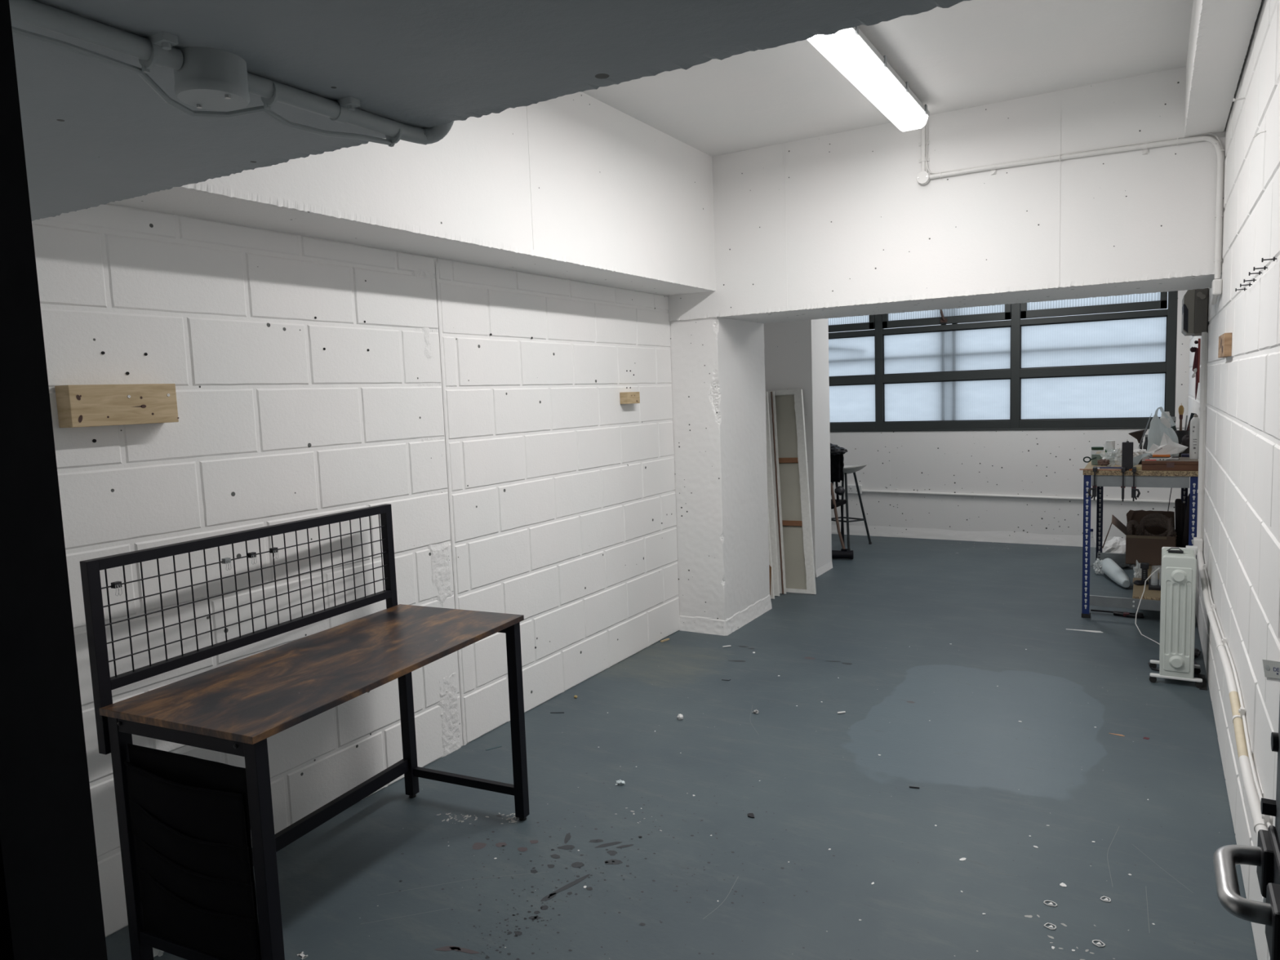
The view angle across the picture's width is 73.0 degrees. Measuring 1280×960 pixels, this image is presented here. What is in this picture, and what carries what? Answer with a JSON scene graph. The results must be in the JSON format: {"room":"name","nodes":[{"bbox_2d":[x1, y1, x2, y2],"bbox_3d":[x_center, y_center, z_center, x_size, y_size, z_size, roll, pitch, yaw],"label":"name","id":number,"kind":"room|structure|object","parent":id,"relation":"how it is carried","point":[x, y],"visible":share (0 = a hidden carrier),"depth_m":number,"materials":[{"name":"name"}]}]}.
{"room":"workshop","nodes":[
{"label":"workshop","id":0,"kind":"room"},
{"bbox_2d":[31,203,679,937],"bbox_3d":[-1.036,-0.240,3.478,0.154,2.901,4.650,1,7,31],"label":"wall","id":1,"kind":"structure","parent":0,"point":[513,473],"depth_m":3.27,"materials":[{"name":"white brick"}]},
{"bbox_2d":[54,383,178,427],"bbox_3d":[-1.495,-0.216,2.487,0.072,0.117,0.302,1,7,31],"label":"wooden block","id":2,"kind":"object","parent":1,"relation":"attached to","point":[78,405],"visible":1,"depth_m":2.44,"materials":[{"name":"brown wood"}]},
{"bbox_2d":[173,46,249,111],"bbox_3d":[-0.554,-0.516,1.120,0.088,0.054,0.088,1,7,31],"label":"junction box","id":3,"kind":"object","parent":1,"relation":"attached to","point":[207,77],"visible":0.98,"depth_m":1.09,"materials":[{"name":"grey plastic"}]},
{"bbox_2d":[8,0,453,146],"bbox_3d":[-0.575,-0.630,1.093,0.121,0.294,0.846,2,7,34],"label":"conduit","id":4,"kind":"object","parent":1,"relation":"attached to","point":[157,49],"visible":0.85,"depth_m":1.08,"materials":[{"name":"grey plastic"}]},
{"bbox_2d":[108,91,715,296],"bbox_3d":[-0.678,-1.330,3.626,0.379,0.787,3.790,1,7,31],"label":"ceiling beam","id":5,"kind":"structure","parent":1,"relation":"attached to","point":[575,187],"depth_m":3.60,"materials":[{"name":"paint"}]},
{"bbox_2d":[10,0,971,221],"bbox_3d":[-0.810,-0.980,0.887,2.950,0.939,1.412,1,7,31],"label":"ceiling","id":6,"kind":"structure","parent":1,"relation":"attached to","point":[95,133],"depth_m":1.15,"materials":[{"name":"grey paint"}]},
{"bbox_2d":[619,391,639,404],"bbox_3d":[-0.057,-0.468,4.934,0.051,0.066,0.137,1,7,31],"label":"wooden block","id":7,"kind":"object","parent":1,"relation":"attached to","point":[626,397],"visible":1,"depth_m":4.89,"materials":[{"name":"brown wood"}]},
{"bbox_2d":[916,170,929,185],"bbox_3d":[1.475,-1.573,4.503,0.065,0.065,0.040,1,7,31],"label":"junction box","id":8,"kind":"object","parent":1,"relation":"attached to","point":[922,177],"visible":1,"depth_m":4.49,"materials":[{"name":"white"}]},
{"bbox_2d":[918,120,928,171],"bbox_3d":[1.472,-1.739,4.492,0.052,0.280,0.029,1,7,31],"label":"conduit","id":9,"kind":"object","parent":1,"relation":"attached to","point":[923,160],"visible":0.91,"depth_m":4.49,"materials":[{"name":"white"}]},
{"bbox_2d":[667,66,1226,323],"bbox_3d":[1.566,-1.464,4.923,2.920,0.940,0.760,1,7,31],"label":"beam","id":10,"kind":"structure","parent":1,"relation":"attached to","point":[840,224],"depth_m":4.43,"materials":[{"name":"paint"}]},
{"bbox_2d":[105,533,1257,959],"bbox_3d":[0.544,1.159,3.994,3.900,0.100,10.550,1,7,31],"label":"floor","id":11,"kind":"structure","parent":0,"point":[989,780],"depth_m":3.16,"materials":[{"name":"grey paint"}]},
{"bbox_2d":[297,951,307,959],"bbox_3d":[-0.936,1.318,2.398,0.028,0.003,0.018,3,7,41],"label":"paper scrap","id":12,"kind":"object","parent":11,"relation":"on","point":[303,956],"visible":1,"depth_m":2.40,"materials":[{"name":"paper"}]},
{"bbox_2d":[80,503,529,959],"bbox_3d":[-0.922,0.719,2.692,0.592,1.137,1.174,1,6,25],"label":"desk","id":13,"kind":"object","parent":11,"relation":"on","point":[186,824],"visible":1,"depth_m":2.29,"materials":[{"name":"laminate"}]},
{"bbox_2d":[111,581,122,595],"bbox_3d":[-1.397,0.291,2.311,0.021,0.036,0.025,1,6,25],"label":"binder clip","id":14,"kind":"object","parent":13,"relation":"attached to","point":[116,584],"visible":1,"depth_m":2.31,"materials":[{"name":"black metal"}]},
{"bbox_2d":[221,557,231,570],"bbox_3d":[-1.252,0.255,2.621,0.021,0.036,0.025,1,6,25],"label":"binder clip","id":15,"kind":"object","parent":13,"relation":"attached to","point":[227,560],"visible":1,"depth_m":2.61,"materials":[{"name":"metal"}]},
{"bbox_2d":[247,551,257,564],"bbox_3d":[-1.212,0.245,2.705,0.021,0.036,0.025,1,6,25],"label":"binder clip","id":16,"kind":"object","parent":13,"relation":"attached to","point":[253,554],"visible":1,"depth_m":2.70,"materials":[{"name":"black metal"}]},
{"bbox_2d":[269,546,278,559],"bbox_3d":[-1.176,0.236,2.782,0.021,0.036,0.025,1,6,25],"label":"binder clip","id":17,"kind":"object","parent":13,"relation":"attached to","point":[274,549],"visible":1,"depth_m":2.78,"materials":[{"name":"black metal"}]},
{"bbox_2d":[615,779,625,785],"bbox_3d":[-0.077,1.184,3.388,0.039,0.019,0.029,-1,6,8],"label":"scrap","id":18,"kind":"object","parent":11,"relation":"on","point":[620,782],"visible":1,"depth_m":3.38,"materials":[{"name":"white"}]},
{"bbox_2d":[364,645,915,959],"bbox_3d":[0.362,1.167,3.464,1.547,0.001,3.213,1,7,31],"label":"paint splashes","id":19,"kind":"object","parent":11,"relation":"on","point":[477,846],"visible":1,"depth_m":2.79,"materials":[{"name":"grey"}]},
{"bbox_2d":[768,564,771,595],"bbox_3d":[0.816,0.727,6.332,0.312,0.280,0.006,1,7,31],"label":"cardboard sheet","id":20,"kind":"object","parent":11,"relation":"on","point":[770,566],"visible":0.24,"depth_m":6.25,"materials":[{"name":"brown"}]},
{"bbox_2d":[767,497,774,599],"bbox_3d":[0.768,0.118,6.640,0.398,1.462,0.835,-2,6,2],"label":"canvas","id":21,"kind":"object","parent":11,"relation":"on","point":[772,594],"visible":0.16,"depth_m":6.37},
{"bbox_2d":[765,391,779,595],"bbox_3d":[0.805,0.080,6.740,0.448,1.518,0.865,-2,6,4],"label":"canvas","id":22,"kind":"object","parent":11,"relation":"on","point":[769,460],"visible":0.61,"depth_m":6.58},
{"bbox_2d":[765,391,786,594],"bbox_3d":[0.845,0.070,6.812,0.821,1.522,0.570,1,7,31],"label":"canvas","id":23,"kind":"object","parent":11,"relation":"on","point":[769,392],"visible":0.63,"depth_m":6.66},
{"bbox_2d":[770,391,783,594],"bbox_3d":[1.051,0.072,6.632,0.014,1.494,0.616,-2,6,4],"label":"batten","id":24,"kind":"object","parent":11,"relation":"on","point":[771,392],"visible":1,"depth_m":6.62,"materials":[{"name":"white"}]},
{"bbox_2d":[362,687,1193,931],"bbox_3d":[0.689,1.192,3.089,2.171,0.001,2.501,1,7,31],"label":"floor scratches","id":25,"kind":"structure","parent":11,"relation":"on","point":[814,687],"depth_m":2.67,"materials":[{"name":"grey"}]},
{"bbox_2d":[436,542,1128,959],"bbox_3d":[1.851,0.922,5.405,2.217,0.001,6.550,1,7,31],"label":"paint dust","id":26,"kind":"object","parent":11,"relation":"on","point":[467,815],"visible":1,"depth_m":3.13,"materials":[{"name":"grey"}]},
{"bbox_2d":[772,388,816,594],"bbox_3d":[1.024,0.066,6.767,0.880,1.532,0.544,1,7,31],"label":"canvas","id":27,"kind":"object","parent":11,"relation":"on","point":[800,578],"visible":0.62,"depth_m":6.66},
{"bbox_2d":[764,318,832,577],"bbox_3d":[1.026,-0.688,7.264,1.039,2.900,0.418,1,7,31],"label":"wall pier","id":28,"kind":"object","parent":11,"relation":"on","point":[796,353],"visible":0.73,"depth_m":6.94,"materials":[{"name":"paint"}]},
{"bbox_2d":[831,446,846,545],"bbox_3d":[1.657,0.185,7.946,0.463,0.985,0.400,1,7,31],"label":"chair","id":29,"kind":"object","parent":11,"relation":"on","point":[839,491],"visible":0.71,"depth_m":7.89,"materials":[{"name":"black metal"}]},
{"bbox_2d":[830,443,847,482],"bbox_3d":[1.642,-0.163,7.919,0.534,0.374,0.203,2,7,33],"label":"jacket","id":30,"kind":"object","parent":29,"relation":"on","point":[837,464],"visible":0.29,"depth_m":7.80,"materials":[{"name":"black fabric"}]},
{"bbox_2d":[830,443,847,455],"bbox_3d":[1.677,-0.286,7.879,0.436,0.124,0.176,2,7,39],"label":"hood","id":31,"kind":"object","parent":30,"relation":"attached to","point":[835,450],"depth_m":7.76,"materials":[{"name":"black"}]},
{"bbox_2d":[831,483,853,559],"bbox_3d":[1.787,0.364,7.688,0.212,0.666,0.185,-1,6,16],"label":"sledgehammer","id":32,"kind":"object","parent":11,"relation":"on","point":[843,553],"visible":0.85,"depth_m":7.66,"materials":[{"name":"black"}]},
{"bbox_2d":[831,464,871,550],"bbox_3d":[1.971,0.237,8.300,0.426,0.790,0.411,-7,7,-41],"label":"bar stool","id":33,"kind":"object","parent":11,"relation":"on","point":[846,468],"visible":0.56,"depth_m":8.18,"materials":[{"name":"grey"}]},
{"bbox_2d":[1044,922,1056,929],"bbox_3d":[1.141,1.240,2.405,0.026,0.003,0.029,-7,7,-39],"label":"peel","id":34,"kind":"object","parent":11,"relation":"on","point":[1051,924],"visible":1,"depth_m":2.40,"materials":[{"name":"white paint"}]},
{"bbox_2d":[1043,900,1057,906],"bbox_3d":[1.191,1.228,2.510,0.038,0.003,0.026,1,7,31],"label":"peel","id":35,"kind":"object","parent":11,"relation":"on","point":[1051,901],"visible":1,"depth_m":2.51,"materials":[{"name":"white paint"}]},
{"bbox_2d":[1066,628,1102,632],"bbox_3d":[2.680,0.909,5.217,0.200,0.002,0.034,1,6,27],"label":"paper strip","id":36,"kind":"object","parent":11,"relation":"on","point":[1093,631],"visible":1,"depth_m":5.21,"materials":[{"name":"white"}]},
{"bbox_2d":[1092,939,1105,946],"bbox_3d":[1.232,1.245,2.325,0.027,0.003,0.029,-3,6,-12],"label":"peel","id":37,"kind":"object","parent":11,"relation":"on","point":[1098,943],"visible":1,"depth_m":2.32,"materials":[{"name":"white paint"}]},
{"bbox_2d":[1100,896,1111,902],"bbox_3d":[1.357,1.221,2.522,0.028,0.003,0.025,1,7,31],"label":"peel","id":38,"kind":"object","parent":11,"relation":"on","point":[1105,899],"visible":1,"depth_m":2.52,"materials":[{"name":"white paint"}]},
{"bbox_2d":[1101,558,1130,587],"bbox_3d":[3.550,0.690,6.460,0.110,0.132,0.549,-1,6,13],"label":"wrapped bundle","id":39,"kind":"object","parent":11,"relation":"on","point":[1110,568],"visible":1,"depth_m":6.38,"materials":[{"name":"white"}]},
{"bbox_2d":[1102,536,1132,568],"bbox_3d":[3.840,0.589,6.983,0.276,0.264,0.309,-1,6,12],"label":"sheeting","id":40,"kind":"object","parent":11,"relation":"on","point":[1117,544],"visible":0.41,"depth_m":6.89,"materials":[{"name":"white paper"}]},
{"bbox_2d":[1090,608,1143,617],"bbox_3d":[3.050,0.854,5.536,0.295,0.022,0.088,1,7,31],"label":"clamp","id":41,"kind":"object","parent":11,"relation":"on","point":[1140,615],"visible":0.98,"depth_m":5.50,"materials":[{"name":"black metal"}]},
{"bbox_2d":[1080,451,1198,617],"bbox_3d":[3.447,0.328,5.983,0.636,0.949,1.581,1,7,31],"label":"shelving unit","id":42,"kind":"object","parent":11,"relation":"on","point":[1151,599],"depth_m":5.41,"materials":[{"name":"blue paint"}]},
{"bbox_2d":[1083,456,1096,462],"bbox_3d":[2.961,-0.135,5.681,0.093,0.041,0.041,-3,6,-12],"label":"goggles","id":43,"kind":"object","parent":42,"relation":"on","point":[1086,456],"visible":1,"depth_m":5.67,"materials":[{"name":"plastic"}]},
{"bbox_2d":[1088,466,1097,500],"bbox_3d":[2.817,0.021,5.388,0.048,0.208,0.066,1,7,31],"label":"clamp","id":44,"kind":"object","parent":42,"relation":"hanging from","point":[1094,488],"visible":1,"depth_m":5.37,"materials":[{"name":"black plastic"}]},
{"bbox_2d":[1091,446,1103,465],"bbox_3d":[3.013,-0.159,5.698,0.076,0.119,0.076,1,7,31],"label":"jar","id":45,"kind":"object","parent":42,"relation":"on","point":[1099,456],"visible":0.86,"depth_m":5.68,"materials":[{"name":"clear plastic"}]},
{"bbox_2d":[1097,458,1110,466],"bbox_3d":[2.952,-0.113,5.507,0.078,0.049,0.078,1,7,31],"label":"wrapper","id":46,"kind":"object","parent":42,"relation":"on","point":[1101,462],"visible":1,"depth_m":5.49,"materials":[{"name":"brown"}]},
{"bbox_2d":[1105,440,1115,464],"bbox_3d":[3.123,-0.184,5.746,0.062,0.153,0.062,1,7,31],"label":"tub","id":47,"kind":"object","parent":42,"relation":"on","point":[1110,450],"visible":0.91,"depth_m":5.72,"materials":[{"name":"white"}]},
{"bbox_2d":[1115,448,1121,462],"bbox_3d":[3.163,-0.162,5.701,0.056,0.098,0.061,-3,6,-7],"label":"tub","id":48,"kind":"object","parent":42,"relation":"on","point":[1118,452],"visible":0.77,"depth_m":5.69,"materials":[{"name":"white plastic"}]},
{"bbox_2d":[1120,466,1125,501],"bbox_3d":[2.962,0.026,5.305,0.024,0.211,0.062,1,7,31],"label":"clamp","id":49,"kind":"object","parent":42,"relation":"hanging from","point":[1123,468],"visible":1,"depth_m":5.29,"materials":[{"name":"black plastic"}]},
{"bbox_2d":[1121,440,1133,470],"bbox_3d":[2.990,-0.150,5.306,0.060,0.180,0.040,1,7,31],"label":"speaker","id":50,"kind":"object","parent":42,"relation":"on","point":[1127,446],"visible":0.91,"depth_m":5.29},
{"bbox_2d":[1131,466,1140,501],"bbox_3d":[3.021,0.026,5.268,0.048,0.208,0.066,1,7,31],"label":"clamp","id":51,"kind":"object","parent":42,"relation":"hanging from","point":[1134,489],"visible":1,"depth_m":5.26,"materials":[{"name":"black plastic"}]},
{"bbox_2d":[1128,429,1146,449],"bbox_3d":[3.550,-0.263,6.162,0.131,0.198,0.124,1,7,31],"label":"desk lamp","id":52,"kind":"object","parent":42,"relation":"on","point":[1138,435],"visible":0.66,"depth_m":6.14,"materials":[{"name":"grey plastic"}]},
{"bbox_2d":[1102,510,1176,566],"bbox_3d":[3.683,0.418,6.392,0.464,0.350,0.394,1,7,31],"label":"cardboard box","id":53,"kind":"object","parent":42,"relation":"on","point":[1139,548],"visible":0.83,"depth_m":6.24,"materials":[{"name":"brown"}]},
{"bbox_2d":[1126,513,1177,537],"bbox_3d":[3.726,0.372,6.302,0.314,0.230,0.241,1,7,31],"label":"rope","id":54,"kind":"object","parent":53,"relation":"in","point":[1161,520],"visible":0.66,"depth_m":6.31,"materials":[{"name":"fabric"}]},
{"bbox_2d":[1133,562,1148,585],"bbox_3d":[3.265,0.615,5.637,0.086,0.145,0.086,1,7,31],"label":"power tool","id":55,"kind":"object","parent":42,"relation":"on","point":[1144,566],"visible":0.97,"depth_m":5.62,"materials":[{"name":"black plastic"}]},
{"bbox_2d":[1133,452,1153,466],"bbox_3d":[3.101,-0.122,5.390,0.173,0.093,0.037,0,6,21],"label":"plastic wrap","id":56,"kind":"object","parent":42,"relation":"on","point":[1136,460],"visible":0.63,"depth_m":5.39,"materials":[{"name":"white"}]},
{"bbox_2d":[1142,434,1147,450],"bbox_3d":[3.451,-0.226,5.897,0.040,0.166,0.040,1,7,31],"label":"bottle","id":57,"kind":"object","parent":42,"relation":"on","point":[1145,444],"visible":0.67,"depth_m":5.88,"materials":[{"name":"grey"}]},
{"bbox_2d":[1148,578,1160,591],"bbox_3d":[3.360,0.676,5.563,0.155,0.022,0.250,1,7,31],"label":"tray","id":58,"kind":"object","parent":42,"relation":"on","point":[1153,584],"visible":0.44,"depth_m":5.53,"materials":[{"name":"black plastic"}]},
{"bbox_2d":[1146,406,1178,456],"bbox_3d":[3.409,-0.293,5.635,0.181,0.370,0.117,1,6,28],"label":"bag","id":59,"kind":"object","parent":42,"relation":"on","point":[1157,428],"visible":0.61,"depth_m":5.62,"materials":[{"name":"white"}]},
{"bbox_2d":[1160,411,1170,427],"bbox_3d":[3.427,-0.278,5.648,0.060,0.335,0.060,1,7,31],"label":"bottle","id":60,"kind":"object","parent":59,"relation":"in","point":[1162,419],"visible":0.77,"depth_m":5.61,"materials":[{"name":"white plastic"}]},
{"bbox_2d":[1142,457,1198,471],"bbox_3d":[3.256,-0.100,5.320,0.293,0.058,0.304,1,7,31],"label":"case","id":61,"kind":"object","parent":42,"relation":"on","point":[1183,464],"visible":0.71,"depth_m":5.20,"materials":[{"name":"red"}]},
{"bbox_2d":[1148,456,1178,459],"bbox_3d":[3.219,-0.136,5.321,0.156,0.016,0.106,1,6,28],"label":"notebook","id":62,"kind":"object","parent":61,"relation":"on","point":[1149,457],"visible":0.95,"depth_m":5.28,"materials":[{"name":"white paper"}]},
{"bbox_2d":[1152,454,1170,457],"bbox_3d":[3.219,-0.151,5.343,0.093,0.011,0.080,1,7,31],"label":"box","id":63,"kind":"object","parent":62,"relation":"on","point":[1153,455],"visible":1,"depth_m":5.31,"materials":[{"name":"orange"}]},
{"bbox_2d":[1146,432,1187,454],"bbox_3d":[3.261,-0.228,5.349,0.220,0.138,0.071,1,7,31],"label":"crumpled paper","id":64,"kind":"object","parent":63,"relation":"on","point":[1168,446],"visible":1,"depth_m":5.34,"materials":[{"name":"white paper"}]},
{"bbox_2d":[1189,413,1199,459],"bbox_3d":[3.375,-0.264,5.260,0.054,0.272,0.055,1,7,31],"label":"bottle","id":65,"kind":"object","parent":61,"relation":"on","point":[1194,423],"visible":0.94,"depth_m":5.24,"materials":[{"name":"white plastic"}]},
{"bbox_2d":[1170,417,1177,431],"bbox_3d":[3.614,-0.283,5.864,0.062,0.290,0.062,1,7,31],"label":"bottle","id":66,"kind":"object","parent":42,"relation":"on","point":[1174,419],"visible":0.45,"depth_m":5.84,"materials":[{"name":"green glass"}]},
{"bbox_2d":[1174,498,1182,547],"bbox_3d":[3.905,0.362,6.272,0.042,0.460,0.102,3,8,44],"label":"tube","id":67,"kind":"object","parent":42,"relation":"on","point":[1178,502],"visible":0.73,"depth_m":6.25,"materials":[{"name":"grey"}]},
{"bbox_2d":[1174,415,1189,457],"bbox_3d":[3.626,-0.281,5.787,0.084,0.300,0.084,1,7,31],"label":"pot","id":68,"kind":"object","parent":42,"relation":"on","point":[1180,434],"depth_m":5.76,"materials":[{"name":"black plastic"}]},
{"bbox_2d":[1178,405,1183,431],"bbox_3d":[3.605,-0.346,5.768,0.032,0.335,0.032,1,7,31],"label":"paintbrush","id":69,"kind":"object","parent":68,"relation":"in","point":[1180,407],"visible":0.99,"depth_m":5.75,"materials":[{"name":"brown"}]},
{"bbox_2d":[1180,435,1190,453],"bbox_3d":[3.572,-0.234,5.637,0.087,0.127,0.065,1,7,31],"label":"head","id":70,"kind":"object","parent":42,"relation":"on","point":[1185,439],"visible":0.63,"depth_m":5.62},
{"bbox_2d":[1181,493,1190,547],"bbox_3d":[3.863,0.347,6.110,0.040,0.533,0.235,0,6,21],"label":"tube","id":71,"kind":"object","parent":42,"relation":"on","point":[1185,535],"visible":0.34,"depth_m":6.09,"materials":[{"name":"grey"}]},
{"bbox_2d":[1186,413,1195,435],"bbox_3d":[3.777,-0.312,5.962,0.095,0.300,0.024,1,7,31],"label":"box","id":72,"kind":"object","parent":42,"relation":"on","point":[1192,415],"visible":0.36,"depth_m":5.93,"materials":[{"name":"black"}]},
{"bbox_3d":[3.276,-0.119,5.663,0.100,0.028,0.060,1,7,31],"label":"box","id":73,"kind":"object","parent":42,"relation":"on","visible":0},
{"bbox_2d":[1133,448,1150,459],"bbox_3d":[3.278,-0.166,5.662,0.109,0.086,0.128,1,7,31],"label":"crumpled bag","id":74,"kind":"object","parent":73,"relation":"on","point":[1138,451],"visible":0.51,"depth_m":5.64,"materials":[{"name":"white plastic"}]},
{"bbox_3d":[2.938,-0.071,5.402,0.135,0.008,0.070,1,7,31],"label":"paper pad","id":75,"kind":"object","parent":42,"relation":"on","visible":0},
{"bbox_2d":[1097,466,1121,468],"bbox_3d":[2.925,-0.077,5.386,0.140,0.005,0.040,1,7,31],"label":"ruler","id":76,"kind":"object","parent":75,"relation":"on","point":[1097,467],"visible":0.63,"depth_m":5.37,"materials":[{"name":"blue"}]},
{"bbox_2d":[1134,567,1159,644],"bbox_3d":[2.938,0.730,4.964,0.128,0.385,0.447,0,6,23],"label":"cable","id":77,"kind":"object","parent":11,"relation":"on","point":[1159,567],"visible":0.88,"depth_m":5.15,"materials":[{"name":"white plastic"}]},
{"bbox_2d":[1147,650,1201,673],"bbox_3d":[2.882,0.961,4.556,0.483,0.010,0.219,-5,6,-29],"label":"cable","id":78,"kind":"object","parent":11,"relation":"on","point":[1195,662],"visible":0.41,"depth_m":4.51,"materials":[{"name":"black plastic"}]},
{"bbox_2d":[1149,545,1203,688],"bbox_3d":[2.695,0.664,4.346,0.224,0.658,0.354,1,7,31],"label":"heater","id":79,"kind":"object","parent":11,"relation":"on","point":[1179,565],"visible":1,"depth_m":4.21,"materials":[{"name":"white metal"}]},
{"bbox_2d":[1194,648,1199,657],"bbox_3d":[2.986,0.931,4.675,0.069,0.050,0.114,1,7,31],"label":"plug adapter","id":80,"kind":"object","parent":11,"relation":"on","point":[1197,652],"visible":0.4,"depth_m":4.64,"materials":[{"name":"black plastic"}]},
{"bbox_2d":[1197,674,1207,690],"bbox_3d":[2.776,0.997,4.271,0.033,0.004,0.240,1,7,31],"label":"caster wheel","id":81,"kind":"object","parent":11,"relation":"on","point":[1202,677],"visible":0.79,"depth_m":4.26,"materials":[{"name":"black"}]},
{"bbox_2d":[670,317,772,635],"bbox_3d":[0.146,-0.519,5.880,1.235,2.900,0.751,1,7,31],"label":"wall column","id":82,"kind":"structure","parent":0,"point":[718,389],"depth_m":5.44,"materials":[{"name":"paint"}]},
{"bbox_2d":[582,0,1193,156],"bbox_3d":[0.903,-1.928,4.493,3.900,0.123,8.700,1,7,31],"label":"ceiling","id":83,"kind":"structure","parent":0,"point":[973,53],"depth_m":3.82,"materials":[{"name":"white paint"}]},
{"bbox_2d":[806,26,929,131],"bbox_3d":[0.776,-1.687,3.332,0.168,0.121,2.343,1,7,31],"label":"ceiling light","id":84,"kind":"object","parent":83,"relation":"attached to","point":[849,51],"visible":0.78,"depth_m":3.58,"materials":[{"name":"grey plastic"}]},
{"bbox_2d":[853,26,929,116],"bbox_3d":[0.776,-1.701,3.330,0.156,0.032,2.343,1,7,31],"label":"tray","id":85,"kind":"object","parent":84,"relation":"on","point":[881,60],"depth_m":3.65,"materials":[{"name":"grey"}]},
{"bbox_2d":[830,289,1190,547],"bbox_3d":[3.116,-0.865,8.287,3.890,2.900,0.181,1,7,31],"label":"wall","id":86,"kind":"structure","parent":0,"point":[1037,463],"depth_m":8.19,"materials":[{"name":"paint"}]},
{"bbox_2d":[847,484,862,493],"bbox_3d":[2.194,0.095,8.845,0.150,0.090,0.038,1,7,31],"label":"socket","id":87,"kind":"object","parent":86,"relation":"attached to","point":[851,489],"visible":0.66,"depth_m":8.84,"materials":[{"name":"white plastic"}]},
{"bbox_2d":[828,290,1177,431],"bbox_3d":[3.036,-1.308,8.216,3.508,1.680,0.112,1,7,31],"label":"window","id":88,"kind":"structure","parent":86,"relation":"in","point":[1113,370],"depth_m":8.02,"materials":[{"name":"grey paint"}]},
{"bbox_2d":[862,488,1174,504],"bbox_3d":[3.455,0.152,8.110,2.770,0.094,0.029,1,7,31],"label":"conduit","id":89,"kind":"object","parent":86,"relation":"attached to","point":[972,495],"visible":0.98,"depth_m":8.07,"materials":[{"name":"white"}]},
{"bbox_2d":[1187,0,1279,959],"bbox_3d":[2.532,-0.385,3.618,0.151,2.901,8.540,1,7,31],"label":"wall","id":90,"kind":"structure","parent":0,"point":[1241,553],"depth_m":2.71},
{"bbox_2d":[926,133,1225,279],"bbox_3d":[2.055,-1.280,4.199,1.292,0.720,0.032,1,7,31],"label":"conduit","id":91,"kind":"object","parent":90,"relation":"attached to","point":[1217,144],"visible":1,"depth_m":3.99,"materials":[{"name":"white plastic"}]},
{"bbox_2d":[1181,288,1208,336],"bbox_3d":[3.188,-0.965,4.976,0.114,0.260,0.372,1,7,31],"label":"box","id":92,"kind":"object","parent":90,"relation":"attached to","point":[1195,301],"visible":0.86,"depth_m":4.83,"materials":[{"name":"grey"}]},
{"bbox_2d":[1190,338,1200,399],"bbox_3d":[3.553,-0.708,5.544,0.057,0.390,0.038,1,7,31],"label":"bundle","id":93,"kind":"object","parent":90,"relation":"hanging from","point":[1196,368],"visible":1,"depth_m":5.53,"materials":[{"name":"red"}]},
{"bbox_2d":[1192,537,1203,555],"bbox_3d":[3.129,0.371,4.851,0.044,0.090,0.080,1,7,31],"label":"junction box","id":94,"kind":"object","parent":90,"relation":"attached to","point":[1198,542],"visible":0.54,"depth_m":4.82,"materials":[{"name":"white"}]},
{"bbox_2d":[1196,332,1208,537],"bbox_3d":[3.143,-0.249,4.838,0.033,1.147,0.107,1,7,31],"label":"conduit","id":95,"kind":"object","parent":90,"relation":"attached to","point":[1202,408],"visible":1,"depth_m":4.83,"materials":[{"name":"white"}]},
{"bbox_2d":[1210,279,1222,304],"bbox_3d":[2.649,-0.865,3.981,0.036,0.097,0.248,1,7,31],"label":"junction box","id":96,"kind":"object","parent":90,"relation":"attached to","point":[1216,288],"visible":1,"depth_m":3.88,"materials":[{"name":"white"}]},
{"bbox_2d":[1184,0,1262,137],"bbox_3d":[1.576,-1.516,2.267,0.154,0.318,3.790,1,7,31],"label":"trim","id":97,"kind":"structure","parent":90,"relation":"attached to","point":[1221,31],"depth_m":3.01,"materials":[{"name":"white paint"}]},
{"bbox_2d":[1217,332,1231,358],"bbox_3d":[2.354,-0.540,3.483,0.026,0.090,0.340,1,7,31],"label":"wooden block","id":98,"kind":"object","parent":90,"relation":"attached to","point":[1224,349],"visible":1,"depth_m":3.34,"materials":[{"name":"brown wood"}]},
{"bbox_2d":[1196,549,1271,839],"bbox_3d":[1.784,0.725,2.574,0.032,0.137,5.267,1,7,31],"label":"conduit","id":99,"kind":"object","parent":90,"relation":"attached to","point":[1253,793],"visible":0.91,"depth_m":2.61,"materials":[{"name":"white plastic"}]},
{"bbox_2d":[1261,257,1276,262],"bbox_3d":[1.591,-0.558,2.188,0.031,0.010,0.011,1,7,31],"label":"nail","id":100,"kind":"object","parent":90,"relation":"attached to","point":[1274,258],"visible":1,"depth_m":2.19,"materials":[{"name":"black metal"}]},
{"bbox_2d":[1262,659,1279,678],"bbox_3d":[1.453,0.426,1.972,0.003,0.181,0.572,1,7,31],"label":"wall label","id":101,"kind":"object","parent":90,"relation":"attached to","point":[1271,668],"visible":1,"depth_m":2.06,"materials":[{"name":"grey"}]},
{"bbox_3d":[-0.876,0.471,0.827,3.150,1.990,0.130,1,7,31],"label":"wall","id":102,"kind":"structure","parent":0,"visible":0},
{"bbox_2d":[0,0,107,959],"bbox_3d":[-0.104,0.503,0.356,0.940,1.962,0.200,1,7,31],"label":"door frame","id":103,"kind":"structure","parent":102,"relation":"attached to","point":[51,904],"depth_m":0.57,"materials":[{"name":"black paint"}]},
{"bbox_2d":[1213,699,1279,959],"bbox_3d":[0.483,0.458,0.609,0.103,1.940,0.798,1,7,31],"label":"door","id":104,"kind":"structure","parent":102,"relation":"in","point":[1265,856],"depth_m":0.88,"materials":[{"name":"grey paint"}]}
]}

